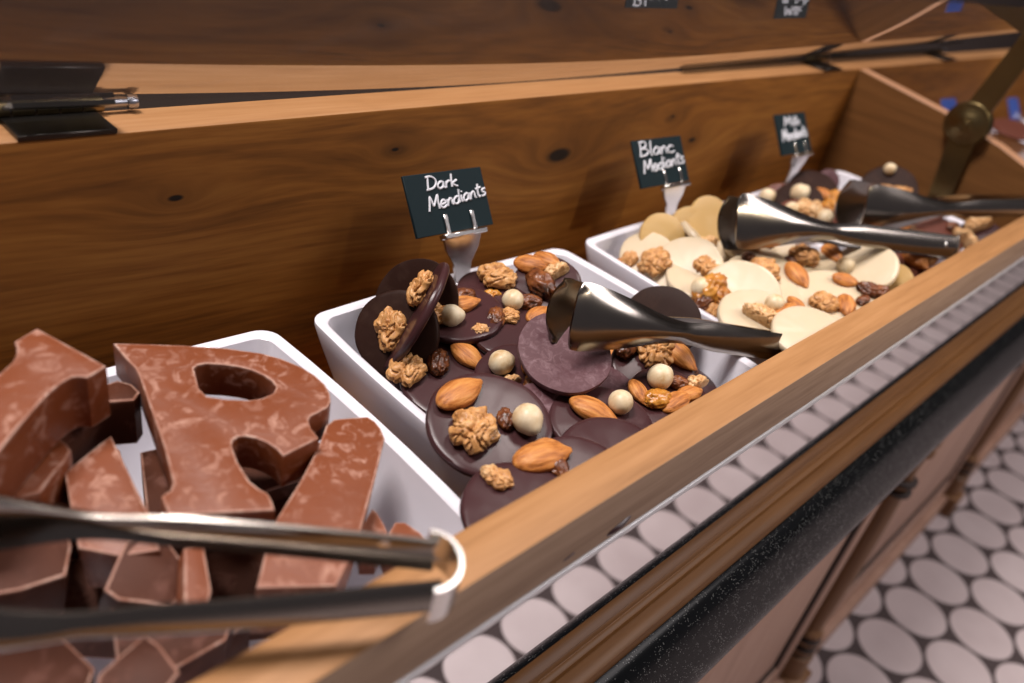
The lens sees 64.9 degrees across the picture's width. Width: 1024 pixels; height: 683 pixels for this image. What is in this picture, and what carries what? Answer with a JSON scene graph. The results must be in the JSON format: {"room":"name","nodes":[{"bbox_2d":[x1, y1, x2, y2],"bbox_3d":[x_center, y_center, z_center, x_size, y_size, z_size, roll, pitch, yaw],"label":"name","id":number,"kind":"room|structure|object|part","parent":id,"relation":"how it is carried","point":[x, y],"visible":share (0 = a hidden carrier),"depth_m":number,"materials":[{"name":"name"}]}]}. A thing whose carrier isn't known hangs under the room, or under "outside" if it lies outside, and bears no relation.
{"room":"food shop","nodes":[
{"label":"food shop","id":0,"kind":"room"},
{"bbox_2d":[0,0,1023,110],"bbox_3d":[0.970,-1.602,1.217,7.000,3.400,0.060,-20,45,-41],"label":"mirror","id":1,"kind":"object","parent":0,"point":[14,14],"depth_m":0.77,"materials":[{"name":"brown mirror"}]},
{"bbox_2d":[806,401,1023,682],"bbox_3d":[1.347,0.329,1.577,7.000,0.040,5.300,-20,45,-41],"label":"floor","id":2,"kind":"structure","parent":0,"point":[950,609],"depth_m":1.19,"materials":[{"name":"white tile"}]},
{"bbox_2d":[0,0,1023,682],"bbox_3d":[0.253,0.056,0.788,2.320,0.831,0.294,-20,45,-41],"label":"display counter","id":3,"kind":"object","parent":2,"relation":"on","point":[766,507],"depth_m":0.41,"materials":[{"name":"orange wood"}]},
{"bbox_3d":[-0.183,-0.096,0.325,0.038,0.009,0.016,-20,45,-41],"label":"lid","id":4,"kind":"part","parent":3,"relation":"part of","materials":[{"name":"grey metal"}]},
{"bbox_2d":[0,494,463,652],"bbox_3d":[-0.094,0.060,0.217,0.161,0.042,0.045,2,33,-17],"label":"serving tongs","id":5,"kind":"object","parent":3,"relation":"on","point":[23,522],"visible":1,"depth_m":0.22,"materials":[{"name":"silver metal"}]},
{"bbox_3d":[-0.098,0.052,0.224,0.154,0.039,0.016,4,39,-13],"label":"arm","id":6,"kind":"part","parent":5,"relation":"part of"},
{"bbox_3d":[-0.094,0.071,0.203,0.154,0.039,0.016,4,39,-13],"label":"arm","id":7,"kind":"part","parent":5,"relation":"part of"},
{"bbox_2d":[83,330,463,682],"bbox_3d":[-0.140,0.091,0.312,0.204,0.075,0.176,-20,45,-41],"label":"serving dish","id":8,"kind":"object","parent":3,"relation":"on","point":[405,490],"visible":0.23,"depth_m":0.35,"materials":[{"name":"white ceramic"}]},
{"bbox_2d":[0,641,94,682],"bbox_3d":[-0.143,0.104,0.238,0.037,0.026,0.031,-3,35,-24],"label":"chocolate letter","id":9,"kind":"object","parent":8,"relation":"in","point":[59,662],"visible":0.75,"depth_m":0.24,"materials":[{"name":"brown food"}]},
{"bbox_2d":[64,558,115,658],"bbox_3d":[-0.141,0.097,0.296,0.053,0.020,0.036,-6,36,-27],"label":"chocolate letter","id":10,"kind":"object","parent":8,"relation":"in","point":[81,596],"visible":0.09,"depth_m":0.28,"materials":[{"name":"brown food"}]},
{"bbox_2d":[0,541,71,611],"bbox_3d":[-0.166,0.074,0.266,0.036,0.025,0.040,-13,40,-36],"label":"chocolate letter","id":11,"kind":"object","parent":10,"relation":"on","point":[33,577],"visible":0.53,"depth_m":0.26,"materials":[{"name":"brown food"}]},
{"bbox_2d":[65,436,160,588],"bbox_3d":[-0.141,0.061,0.284,0.024,0.027,0.059,-9,38,-31],"label":"chocolate letter","id":12,"kind":"object","parent":10,"relation":"on","point":[101,482],"visible":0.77,"depth_m":0.28,"materials":[{"name":"brown food"}]},
{"bbox_2d":[98,542,178,608],"bbox_3d":[-0.123,0.082,0.267,0.031,0.028,0.024,32,36,27],"label":"chocolate letter","id":13,"kind":"object","parent":10,"relation":"on","point":[134,580],"visible":0.62,"depth_m":0.26,"materials":[{"name":"brown food"}]},
{"bbox_2d":[70,450,121,559],"bbox_3d":[-0.186,0.067,0.318,0.070,0.018,0.067,-20,45,-41],"label":"chocolate letter","id":14,"kind":"object","parent":8,"relation":"in","point":[75,554],"visible":0.04,"depth_m":0.30,"materials":[{"name":"food"}]},
{"bbox_2d":[14,440,72,506],"bbox_3d":[-0.170,0.054,0.275,0.042,0.022,0.030,-20,45,-41],"label":"chocolate letter","id":15,"kind":"object","parent":14,"relation":"on","point":[46,483],"visible":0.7,"depth_m":0.28,"materials":[{"name":"brown food"}]},
{"bbox_2d":[0,329,110,496],"bbox_3d":[-0.168,0.029,0.269,0.034,0.029,0.073,16,32,4],"label":"chocolate letter","id":16,"kind":"object","parent":15,"relation":"on","point":[51,389],"visible":0.98,"depth_m":0.28,"materials":[{"name":"brown food"}]},
{"bbox_2d":[60,381,142,465],"bbox_3d":[-0.161,0.033,0.308,0.015,0.022,0.038,28,35,23],"label":"chocolate letter","id":17,"kind":"object","parent":14,"relation":"on","point":[124,424],"visible":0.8,"depth_m":0.31,"materials":[{"name":"brown food"}]},
{"bbox_2d":[97,637,182,682],"bbox_3d":[-0.111,0.106,0.239,0.020,0.024,0.027,24,34,18],"label":"chocolate letter","id":18,"kind":"object","parent":8,"relation":"in","point":[145,661],"visible":0.95,"depth_m":0.24,"materials":[{"name":"brown food"}]},
{"bbox_2d":[225,630,249,662],"bbox_3d":[-0.113,0.109,0.275,0.020,0.022,0.049,29,35,24],"label":"chocolate letter","id":19,"kind":"object","parent":8,"relation":"in","point":[240,640],"visible":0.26,"depth_m":0.28,"materials":[{"name":"food"}]},
{"bbox_2d":[111,607,233,682],"bbox_3d":[-0.111,0.099,0.264,0.038,0.026,0.030,-1,34,-22],"label":"chocolate letter","id":20,"kind":"object","parent":19,"relation":"on","point":[194,656],"visible":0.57,"depth_m":0.26,"materials":[{"name":"brown food"}]},
{"bbox_2d":[176,548,210,601],"bbox_3d":[-0.107,0.082,0.266,0.013,0.024,0.025,-1,34,-21],"label":"chocolate letter","id":21,"kind":"object","parent":20,"relation":"on","point":[193,584],"visible":0.54,"depth_m":0.26,"materials":[{"name":"brown food"}]},
{"bbox_2d":[205,550,278,640],"bbox_3d":[-0.092,0.093,0.309,0.056,0.018,0.036,1,34,-19],"label":"chocolate letter","id":22,"kind":"object","parent":8,"relation":"in","point":[231,574],"visible":0.07,"depth_m":0.30,"materials":[{"name":"brown food"}]},
{"bbox_2d":[250,417,384,633],"bbox_3d":[-0.068,0.065,0.297,0.030,0.027,0.093,12,32,-1],"label":"chocolate letter","id":23,"kind":"object","parent":22,"relation":"on","point":[335,490],"visible":0.79,"depth_m":0.29,"materials":[{"name":"brown food"}]},
{"bbox_2d":[205,497,289,553],"bbox_3d":[-0.111,0.066,0.345,0.057,0.018,0.076,-4,35,-25],"label":"chocolate letter","id":24,"kind":"object","parent":8,"relation":"in","point":[279,505],"visible":0.04,"depth_m":0.33,"materials":[{"name":"food"}]},
{"bbox_2d":[140,449,204,556],"bbox_3d":[-0.131,0.067,0.313,0.021,0.020,0.056,-5,36,-26],"label":"chocolate letter","id":25,"kind":"object","parent":24,"relation":"on","point":[154,483],"visible":0.26,"depth_m":0.31,"materials":[{"name":"brown food"}]},
{"bbox_2d":[113,344,330,547],"bbox_3d":[-0.105,0.033,0.311,0.071,0.023,0.104,-10,38,-32],"label":"chocolate letter","id":26,"kind":"object","parent":24,"relation":"on","point":[202,443],"visible":0.9,"depth_m":0.30,"materials":[{"name":"brown food"}]},
{"bbox_2d":[241,443,319,502],"bbox_3d":[-0.102,0.058,0.348,0.043,0.020,0.032,-20,45,-41],"label":"chocolate letter","id":27,"kind":"object","parent":24,"relation":"on","point":[262,481],"visible":0.13,"depth_m":0.33,"materials":[{"name":"brown food"}]},
{"bbox_2d":[358,509,387,574],"bbox_3d":[-0.052,0.076,0.303,0.010,0.017,0.020,16,32,6],"label":"chocolate letter","id":28,"kind":"object","parent":8,"relation":"in","point":[373,523],"visible":0.47,"depth_m":0.30,"materials":[{"name":"brown food"}]},
{"bbox_2d":[380,523,423,574],"bbox_3d":[-0.041,0.081,0.300,0.018,0.017,0.018,25,34,19],"label":"chocolate letter","id":29,"kind":"object","parent":8,"relation":"on","point":[403,529],"visible":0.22,"depth_m":0.30,"materials":[{"name":"food"}]},
{"bbox_3d":[0.230,-0.203,0.529,1.600,0.138,0.282,-20,45,-41],"label":"clear lid","id":30,"kind":"part","parent":3,"relation":"part of","materials":[{"name":"glass"}]},
{"bbox_2d":[314,249,756,498],"bbox_3d":[0.015,0.034,0.458,0.204,0.075,0.176,-20,45,-41],"label":"serving dish","id":31,"kind":"object","parent":3,"relation":"on","point":[335,327],"visible":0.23,"depth_m":0.41,"materials":[{"name":"white ceramic"}]},
{"bbox_2d":[384,377,401,391],"bbox_3d":[-0.045,0.011,0.427,0.051,0.012,0.053,3,33,-15],"label":"mendiant","id":32,"kind":"object","parent":31,"relation":"in","point":[397,386],"visible":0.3,"depth_m":0.41,"materials":[{"name":"food"}]},
{"bbox_2d":[376,258,458,305],"bbox_3d":[-0.050,-0.022,0.429,0.045,0.042,0.023,17,32,7],"label":"mendiant","id":33,"kind":"object","parent":32,"relation":"on","point":[401,275],"visible":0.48,"depth_m":0.43,"materials":[{"name":"brown food"}]},
{"bbox_2d":[434,286,502,344],"bbox_3d":[-0.030,-0.017,0.433,0.053,0.017,0.050,9,32,-6],"label":"mendiant","id":34,"kind":"object","parent":32,"relation":"on","point":[456,323],"visible":0.67,"depth_m":0.42,"materials":[{"name":"brown food"}]},
{"bbox_2d":[355,290,439,377],"bbox_3d":[-0.059,-0.004,0.414,0.046,0.039,0.029,22,33,15],"label":"mendiant","id":35,"kind":"object","parent":31,"relation":"in","point":[389,307],"visible":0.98,"depth_m":0.41,"materials":[{"name":"brown food"}]},
{"bbox_2d":[378,262,449,370],"bbox_3d":[-0.049,-0.013,0.417,0.030,0.061,0.065,17,32,7],"label":"mendiant","id":36,"kind":"object","parent":31,"relation":"in","point":[424,291],"visible":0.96,"depth_m":0.40,"materials":[{"name":"brown food"}]},
{"bbox_2d":[401,167,492,284],"bbox_3d":[-0.036,-0.055,0.467,0.066,0.086,0.025,-20,45,-41],"label":"label sign","id":37,"kind":"object","parent":31,"relation":"on","point":[443,202],"visible":0.96,"depth_m":0.45,"materials":[{"name":"black plastic"}]},
{"bbox_3d":[-0.030,-0.046,0.470,0.012,0.041,0.038,22,33,15],"label":"stem","id":38,"kind":"part","parent":37,"relation":"part of","materials":[{"name":"silver metal"}]},
{"bbox_2d":[425,373,551,477],"bbox_3d":[-0.010,0.035,0.357,0.057,0.024,0.054,-13,40,-35],"label":"mendiant","id":39,"kind":"object","parent":31,"relation":"on","point":[473,421],"visible":0.99,"depth_m":0.35,"materials":[{"name":"brown food"}]},
{"bbox_2d":[459,462,574,561],"bbox_3d":[0.005,0.065,0.311,0.049,0.014,0.050,-2,35,-22],"label":"mendiant","id":40,"kind":"object","parent":31,"relation":"in","point":[494,487],"visible":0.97,"depth_m":0.32,"materials":[{"name":"brown food"}]},
{"bbox_2d":[512,436,631,535],"bbox_3d":[0.027,0.058,0.331,0.050,0.019,0.049,-13,40,-35],"label":"mendiant","id":41,"kind":"object","parent":40,"relation":"on","point":[557,456],"visible":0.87,"depth_m":0.33,"materials":[{"name":"brown food"}]},
{"bbox_2d":[562,417,642,448],"bbox_3d":[0.044,0.052,0.357,0.048,0.012,0.048,9,32,-6],"label":"mendiant","id":42,"kind":"object","parent":31,"relation":"in","point":[607,432],"visible":0.35,"depth_m":0.37,"materials":[{"name":"brown food"}]},
{"bbox_2d":[549,386,652,437],"bbox_3d":[0.043,0.037,0.377,0.052,0.022,0.051,10,32,-4],"label":"mendiant","id":43,"kind":"object","parent":42,"relation":"on","point":[565,411],"visible":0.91,"depth_m":0.38,"materials":[{"name":"brown food"}]},
{"bbox_2d":[517,313,611,395],"bbox_3d":[0.026,0.006,0.394,0.047,0.020,0.046,10,32,-5],"label":"mendiant","id":44,"kind":"object","parent":43,"relation":"on","point":[557,369],"visible":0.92,"depth_m":0.39,"materials":[{"name":"brown food"}]},
{"bbox_2d":[626,363,708,422],"bbox_3d":[0.080,0.028,0.403,0.047,0.023,0.048,8,32,-8],"label":"mendiant","id":45,"kind":"object","parent":31,"relation":"in","point":[660,390],"visible":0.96,"depth_m":0.40,"materials":[{"name":"brown food"}]},
{"bbox_2d":[611,343,696,379],"bbox_3d":[0.075,0.012,0.426,0.046,0.027,0.043,-6,36,-27],"label":"mendiant","id":46,"kind":"object","parent":45,"relation":"on","point":[628,361],"visible":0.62,"depth_m":0.42,"materials":[{"name":"brown food"}]},
{"bbox_2d":[694,368,715,393],"bbox_3d":[0.094,0.021,0.462,0.051,0.014,0.053,25,34,19],"label":"mendiant","id":47,"kind":"object","parent":31,"relation":"in","point":[710,386],"visible":0.05,"depth_m":0.47,"materials":[{"name":"food"}]},
{"bbox_2d":[631,286,701,348],"bbox_3d":[0.087,-0.010,0.476,0.048,0.039,0.032,26,34,20],"label":"mendiant","id":48,"kind":"object","parent":47,"relation":"on","point":[669,301],"visible":0.29,"depth_m":0.48,"materials":[{"name":"brown food"}]},
{"label":"mendiant","id":49,"kind":"object","parent":31,"relation":"in","visible":0},
{"bbox_2d":[471,289,546,353],"bbox_3d":[0.002,-0.010,0.434,0.055,0.022,0.056,-13,40,-35],"label":"mendiant","id":50,"kind":"object","parent":49,"relation":"on","point":[518,309],"visible":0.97,"depth_m":0.43,"materials":[{"name":"brown food"}]},
{"label":"mendiant","id":51,"kind":"object","parent":31,"relation":"in","visible":0},
{"bbox_2d":[457,262,525,296],"bbox_3d":[-0.006,-0.030,0.461,0.050,0.018,0.049,-14,41,-36],"label":"mendiant","id":52,"kind":"object","parent":51,"relation":"on","point":[495,278],"visible":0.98,"depth_m":0.46,"materials":[{"name":"brown food"}]},
{"bbox_2d":[513,251,581,305],"bbox_3d":[0.020,-0.034,0.470,0.039,0.026,0.041,0,34,-20],"label":"mendiant","id":53,"kind":"object","parent":52,"relation":"on","point":[539,274],"visible":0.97,"depth_m":0.47,"materials":[{"name":"brown food"}]},
{"label":"mendiant","id":54,"kind":"object","parent":31,"relation":"in","visible":0},
{"bbox_2d":[600,367,628,389],"bbox_3d":[0.040,0.028,0.401,0.054,0.012,0.052,10,32,-4],"label":"mendiant","id":55,"kind":"object","parent":54,"relation":"on","point":[615,380],"visible":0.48,"depth_m":0.41,"materials":[{"name":"food"}]},
{"label":"mendiant","id":56,"kind":"object","parent":31,"relation":"in","visible":0},
{"bbox_2d":[386,342,484,413],"bbox_3d":[-0.025,0.017,0.408,0.063,0.020,0.064,26,34,21],"label":"mendiant","id":57,"kind":"object","parent":56,"relation":"on","point":[418,381],"visible":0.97,"depth_m":0.40,"materials":[{"name":"brown food"}]},
{"bbox_2d":[474,344,532,384],"bbox_3d":[0.005,0.016,0.398,0.047,0.020,0.048,8,32,-7],"label":"mendiant","id":58,"kind":"object","parent":56,"relation":"on","point":[503,360],"visible":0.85,"depth_m":0.40,"materials":[{"name":"brown food"}]},
{"bbox_2d":[524,383,558,437],"bbox_3d":[0.014,0.034,0.378,0.030,0.018,0.028,-12,39,-34],"label":"mendiant","id":59,"kind":"object","parent":56,"relation":"on","point":[547,398],"visible":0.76,"depth_m":0.38,"materials":[{"name":"food"}]},
{"bbox_3d":[0.362,-0.059,0.627,2.320,0.029,0.019,-20,45,-41],"label":"rail","id":60,"kind":"part","parent":3,"relation":"part of","materials":[{"name":"brown wood"}]},
{"bbox_2d":[585,222,823,364],"bbox_3d":[0.169,-0.024,0.604,0.204,0.075,0.176,-20,45,-41],"label":"serving dish","id":61,"kind":"object","parent":3,"relation":"on","point":[603,250],"visible":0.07,"depth_m":0.56,"materials":[{"name":"white ceramic"}]},
{"bbox_2d":[617,232,669,276],"bbox_3d":[0.094,-0.060,0.560,0.038,0.023,0.033,26,34,21],"label":"mendiant","id":62,"kind":"object","parent":61,"relation":"in","point":[631,250],"visible":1,"depth_m":0.56,"materials":[{"name":"beige food"}]},
{"bbox_2d":[639,213,684,240],"bbox_3d":[0.106,-0.073,0.571,0.035,0.031,0.024,4,33,-13],"label":"mendiant","id":63,"kind":"object","parent":62,"relation":"on","point":[668,226],"visible":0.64,"depth_m":0.57,"materials":[{"name":"beige food"}]},
{"bbox_2d":[630,136,690,215],"bbox_3d":[0.112,-0.112,0.605,0.082,0.079,0.025,-20,45,-41],"label":"price card","id":64,"kind":"object","parent":61,"relation":"on","point":[658,161],"visible":0.99,"depth_m":0.59,"materials":[{"name":"black plastic"}]},
{"bbox_3d":[0.121,-0.104,0.612,0.010,0.033,0.045,25,34,18],"label":"stem","id":65,"kind":"part","parent":64,"relation":"part of","materials":[{"name":"silver metal"}]},
{"bbox_2d":[665,255,719,296],"bbox_3d":[0.127,-0.044,0.535,0.048,0.020,0.047,9,32,-6],"label":"mendiant","id":66,"kind":"object","parent":61,"relation":"in","point":[676,276],"visible":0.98,"depth_m":0.53,"materials":[{"name":"beige food"}]},
{"bbox_2d":[636,237,723,285],"bbox_3d":[0.115,-0.052,0.545,0.055,0.032,0.040,26,34,21],"label":"mendiant","id":67,"kind":"object","parent":66,"relation":"on","point":[682,252],"visible":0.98,"depth_m":0.54,"materials":[{"name":"beige food"}]},
{"bbox_2d":[691,260,781,317],"bbox_3d":[0.144,-0.032,0.520,0.056,0.032,0.044,9,32,-7],"label":"mendiant","id":68,"kind":"object","parent":61,"relation":"on","point":[728,277],"visible":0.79,"depth_m":0.52,"materials":[{"name":"beige food"}]},
{"bbox_2d":[717,289,804,330],"bbox_3d":[0.153,-0.015,0.489,0.055,0.023,0.052,18,32,9],"label":"mendiant","id":69,"kind":"object","parent":61,"relation":"in","point":[753,308],"visible":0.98,"depth_m":0.49,"materials":[{"name":"beige food"}]},
{"bbox_2d":[771,306,837,350],"bbox_3d":[0.174,-0.004,0.469,0.046,0.016,0.044,9,32,-6],"label":"mendiant","id":70,"kind":"object","parent":69,"relation":"on","point":[795,323],"visible":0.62,"depth_m":0.47,"materials":[{"name":"beige food"}]},
{"bbox_2d":[546,277,781,358],"bbox_3d":[0.101,-0.008,0.435,0.187,0.069,0.032,-6,37,-28],"label":"serving tongs","id":71,"kind":"object","parent":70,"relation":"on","point":[599,318],"visible":0.88,"depth_m":0.39,"materials":[{"name":"silver metal"}]},
{"bbox_2d":[797,270,890,319],"bbox_3d":[0.215,-0.029,0.532,0.058,0.024,0.056,30,36,25],"label":"mendiant","id":72,"kind":"object","parent":61,"relation":"in","point":[838,294],"visible":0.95,"depth_m":0.53,"materials":[{"name":"beige food"}]},
{"bbox_2d":[889,264,913,289],"bbox_3d":[0.279,-0.040,0.599,0.023,0.035,0.041,-5,36,-27],"label":"mendiant","id":73,"kind":"object","parent":61,"relation":"in","point":[904,275],"visible":0.14,"depth_m":0.59,"materials":[{"name":"food"}]},
{"label":"mendiant","id":74,"kind":"object","parent":61,"relation":"in","visible":0},
{"bbox_2d":[722,246,786,262],"bbox_3d":[0.175,-0.064,0.574,0.050,0.015,0.051,6,32,-11],"label":"mendiant","id":75,"kind":"object","parent":74,"relation":"on","point":[747,255],"visible":0.23,"depth_m":0.57,"materials":[{"name":"beige food"}]},
{"bbox_2d":[775,243,838,272],"bbox_3d":[0.215,-0.059,0.587,0.048,0.019,0.047,-2,35,-22],"label":"mendiant","id":76,"kind":"object","parent":74,"relation":"on","point":[809,258],"visible":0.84,"depth_m":0.58,"materials":[{"name":"beige food"}]},
{"label":"mendiant","id":77,"kind":"object","parent":61,"relation":"in","visible":0},
{"bbox_2d":[729,254,808,301],"bbox_3d":[0.171,-0.042,0.539,0.059,0.023,0.060,-20,44,-41],"label":"mendiant","id":78,"kind":"object","parent":77,"relation":"on","point":[789,275],"visible":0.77,"depth_m":0.54,"materials":[{"name":"beige food"}]},
{"label":"mendiant","id":79,"kind":"object","parent":61,"relation":"in","visible":0},
{"bbox_2d":[673,206,697,236],"bbox_3d":[0.131,-0.084,0.600,0.035,0.031,0.020,-8,37,-30],"label":"mendiant","id":80,"kind":"object","parent":79,"relation":"on","point":[683,214],"visible":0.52,"depth_m":0.59,"materials":[{"name":"food"}]},
{"bbox_2d":[689,196,722,240],"bbox_3d":[0.150,-0.088,0.610,0.045,0.038,0.027,-7,37,-29],"label":"mendiant","id":81,"kind":"object","parent":79,"relation":"on","point":[704,221],"visible":0.44,"depth_m":0.60,"materials":[{"name":"beige food"}]},
{"label":"mendiant","id":82,"kind":"object","parent":61,"relation":"in","visible":0},
{"bbox_2d":[701,235,730,262],"bbox_3d":[0.146,-0.060,0.569,0.047,0.017,0.048,9,32,-5],"label":"mendiant","id":83,"kind":"object","parent":82,"relation":"on","point":[712,239],"visible":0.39,"depth_m":0.57,"materials":[{"name":"beige food"}]},
{"bbox_2d":[680,221,700,237],"bbox_3d":[0.135,-0.073,0.583,0.030,0.023,0.036,3,33,-16],"label":"mendiant","id":84,"kind":"object","parent":83,"relation":"on","point":[687,228],"visible":0.51,"depth_m":0.57,"materials":[{"name":"food"}]},
{"label":"mendiant","id":85,"kind":"object","parent":61,"relation":"in","visible":0},
{"bbox_2d":[820,244,899,285],"bbox_3d":[0.255,-0.055,0.588,0.042,0.030,0.054,4,33,-14],"label":"mendiant","id":86,"kind":"object","parent":85,"relation":"on","point":[875,265],"visible":0.8,"depth_m":0.58,"materials":[{"name":"beige food"}]},
{"bbox_3d":[0.355,-0.009,0.654,2.320,0.078,0.006,-20,45,-41],"label":"polished panel","id":87,"kind":"part","parent":3,"relation":"part of","materials":[{"name":"white"}]},
{"bbox_3d":[0.173,0.306,0.698,0.390,0.248,0.003,-20,45,-41],"label":"raised panel","id":88,"kind":"part","parent":3,"relation":"part of","materials":[{"name":"brown wood"}]},
{"bbox_3d":[0.351,0.030,0.673,2.320,0.012,0.017,-20,45,-41],"label":"moulding","id":89,"kind":"part","parent":3,"relation":"part of","materials":[{"name":"wood"}]},
{"bbox_3d":[0.348,-0.300,0.849,0.600,0.006,0.005,-20,45,-41],"label":"lid rod","id":90,"kind":"part","parent":3,"relation":"part of","materials":[{"name":"grey metal"}]},
{"bbox_3d":[0.174,0.307,0.697,0.510,0.384,0.006,-20,45,-41],"label":"cabinet door","id":91,"kind":"part","parent":3,"relation":"part of","materials":[{"name":"brown wood"}]},
{"bbox_3d":[0.314,-0.280,0.793,0.036,0.009,0.016,-20,45,-41],"label":"lid","id":92,"kind":"part","parent":3,"relation":"part of","materials":[{"name":"grey metal"}]},
{"bbox_2d":[717,193,960,258],"bbox_3d":[0.243,-0.081,0.580,0.215,0.044,0.032,-2,35,-22],"label":"serving tongs","id":93,"kind":"object","parent":3,"relation":"on","point":[746,221],"visible":1,"depth_m":0.55,"materials":[{"name":"silver metal"}]},
{"bbox_2d":[751,171,963,267],"bbox_3d":[0.324,-0.081,0.750,0.204,0.075,0.176,-20,45,-41],"label":"serving dish","id":94,"kind":"object","parent":3,"relation":"on","point":[844,177],"visible":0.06,"depth_m":0.83,"materials":[{"name":"white ceramic"}]},
{"bbox_2d":[759,183,784,200],"bbox_3d":[0.238,-0.122,0.715,0.047,0.030,0.032,-3,35,-23],"label":"mendiant","id":95,"kind":"object","parent":94,"relation":"in","point":[769,193],"visible":0.28,"depth_m":0.70,"materials":[{"name":"food"}]},
{"bbox_2d":[773,112,812,183],"bbox_3d":[0.253,-0.167,0.737,0.072,0.080,0.026,-20,45,-41],"label":"price card","id":96,"kind":"object","parent":94,"relation":"on","point":[791,129],"visible":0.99,"depth_m":0.72,"materials":[{"name":"black plastic"}]},
{"bbox_3d":[0.261,-0.158,0.742,0.011,0.032,0.040,23,33,16],"label":"stem","id":97,"kind":"part","parent":96,"relation":"part of","materials":[{"name":"silver metal"}]},
{"bbox_2d":[774,181,823,203],"bbox_3d":[0.250,-0.123,0.704,0.037,0.030,0.044,-16,42,-38],"label":"mendiant","id":98,"kind":"object","parent":94,"relation":"in","point":[792,190],"visible":0.54,"depth_m":0.70,"materials":[{"name":"brown food"}]},
{"bbox_2d":[782,197,836,242],"bbox_3d":[0.249,-0.104,0.664,0.057,0.027,0.055,14,32,3],"label":"mendiant","id":99,"kind":"object","parent":94,"relation":"in","point":[825,211],"visible":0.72,"depth_m":0.66,"materials":[{"name":"brown food"}]},
{"bbox_2d":[895,253,938,276],"bbox_3d":[0.301,-0.058,0.620,0.055,0.023,0.050,19,32,9],"label":"mendiant","id":100,"kind":"object","parent":94,"relation":"in","point":[917,264],"visible":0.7,"depth_m":0.62,"materials":[{"name":"brown food"}]},
{"bbox_2d":[915,217,977,251],"bbox_3d":[0.376,-0.093,0.704,0.050,0.022,0.042,5,33,-13],"label":"mendiant","id":101,"kind":"object","parent":94,"relation":"in","point":[938,225],"visible":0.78,"depth_m":0.70,"materials":[{"name":"brown food"}]},
{"bbox_2d":[908,224,941,233],"bbox_3d":[0.358,-0.107,0.709,0.053,0.024,0.050,10,32,-4],"label":"mendiant","id":102,"kind":"object","parent":101,"relation":"on","point":[912,227],"visible":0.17,"depth_m":0.70,"materials":[{"name":"food"}]},
{"bbox_2d":[960,217,1000,248],"bbox_3d":[0.419,-0.095,0.717,0.039,0.029,0.036,28,35,23],"label":"mendiant","id":103,"kind":"object","parent":94,"relation":"on","point":[981,227],"visible":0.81,"depth_m":0.72,"materials":[{"name":"brown food"}]},
{"label":"mendiant","id":104,"kind":"object","parent":94,"relation":"in","visible":0},
{"bbox_2d":[789,170,840,199],"bbox_3d":[0.276,-0.137,0.736,0.048,0.028,0.042,0,34,-19],"label":"mendiant","id":105,"kind":"object","parent":104,"relation":"on","point":[821,181],"visible":0.41,"depth_m":0.74,"materials":[{"name":"brown food"}]},
{"label":"mendiant","id":106,"kind":"object","parent":94,"relation":"in","visible":0},
{"bbox_2d":[822,169,838,185],"bbox_3d":[0.297,-0.151,0.758,0.023,0.021,0.013,5,33,-12],"label":"mendiant","id":107,"kind":"object","parent":106,"relation":"on","point":[832,174],"visible":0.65,"depth_m":0.76,"materials":[{"name":"food"}]},
{"label":"mendiant","id":108,"kind":"object","parent":94,"relation":"in","visible":0},
{"bbox_2d":[861,163,918,193],"bbox_3d":[0.353,-0.142,0.755,0.054,0.043,0.039,28,35,24],"label":"mendiant","id":109,"kind":"object","parent":108,"relation":"on","point":[891,175],"visible":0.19,"depth_m":0.75,"materials":[{"name":"brown food"}]},
{"bbox_3d":[0.263,0.446,0.931,2.320,0.036,0.015,-20,45,-41],"label":"moulding","id":110,"kind":"part","parent":3,"relation":"part of","materials":[{"name":"brown wood"}]},
{"bbox_3d":[0.577,0.157,1.077,0.510,0.384,0.006,-20,45,-41],"label":"cabinet door","id":111,"kind":"part","parent":3,"relation":"part of","materials":[{"name":"brown wood"}]},
{"bbox_2d":[835,179,1023,227],"bbox_3d":[0.385,-0.118,0.694,0.274,0.044,0.040,-7,37,-28],"label":"serving tongs","id":112,"kind":"object","parent":3,"relation":"on","point":[858,201],"visible":0.96,"depth_m":0.65,"materials":[{"name":"silver metal"}]},
{"bbox_3d":[0.577,0.157,1.078,0.390,0.248,0.003,-20,45,-41],"label":"raised panel","id":113,"kind":"part","parent":3,"relation":"part of","materials":[{"name":"brown wood"}]},
{"bbox_2d":[940,98,955,110],"bbox_3d":[0.549,-0.273,1.018,0.053,0.062,0.025,-20,45,-41],"label":"price card","id":114,"kind":"object","parent":3,"relation":"attached to","point":[947,104],"visible":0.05,"depth_m":1.00,"materials":[{"name":"blue"}]},
{"bbox_3d":[0.434,-0.175,0.797,0.004,0.083,0.030,-20,45,-41],"label":"arm","id":115,"kind":"part","parent":3,"relation":"part of","materials":[{"name":"gold metal"}]},
{"bbox_3d":[0.553,-0.376,1.013,0.040,0.009,0.016,-20,45,-41],"label":"lid","id":116,"kind":"part","parent":3,"relation":"part of","materials":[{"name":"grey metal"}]},
{"bbox_3d":[0.451,-0.241,0.747,0.004,0.092,0.039,-20,45,-41],"label":"arm","id":117,"kind":"part","parent":3,"relation":"part of","materials":[{"name":"gold metal"}]},
{"bbox_2d":[989,119,1023,158],"bbox_3d":[0.804,-0.260,1.203,0.204,0.075,0.176,-20,45,-41],"label":"serving dish","id":118,"kind":"object","parent":3,"relation":"on","point":[1016,146],"visible":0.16,"depth_m":1.14,"materials":[{"name":"white ceramic"}]},
{"bbox_2d":[993,118,1023,140],"bbox_3d":[0.713,-0.300,1.141,0.063,0.017,0.063,-3,35,-24],"label":"mendiant","id":119,"kind":"object","parent":118,"relation":"on","point":[1013,129],"visible":0.89,"depth_m":1.14,"materials":[{"name":"brown food"}]},
{"bbox_2d":[1007,98,1022,120],"bbox_3d":[0.764,-0.346,1.228,0.053,0.044,0.025,-20,45,-41],"label":"price card","id":120,"kind":"object","parent":118,"relation":"on","point":[1013,105],"visible":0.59,"depth_m":1.22,"materials":[{"name":"blue"}]}
]}

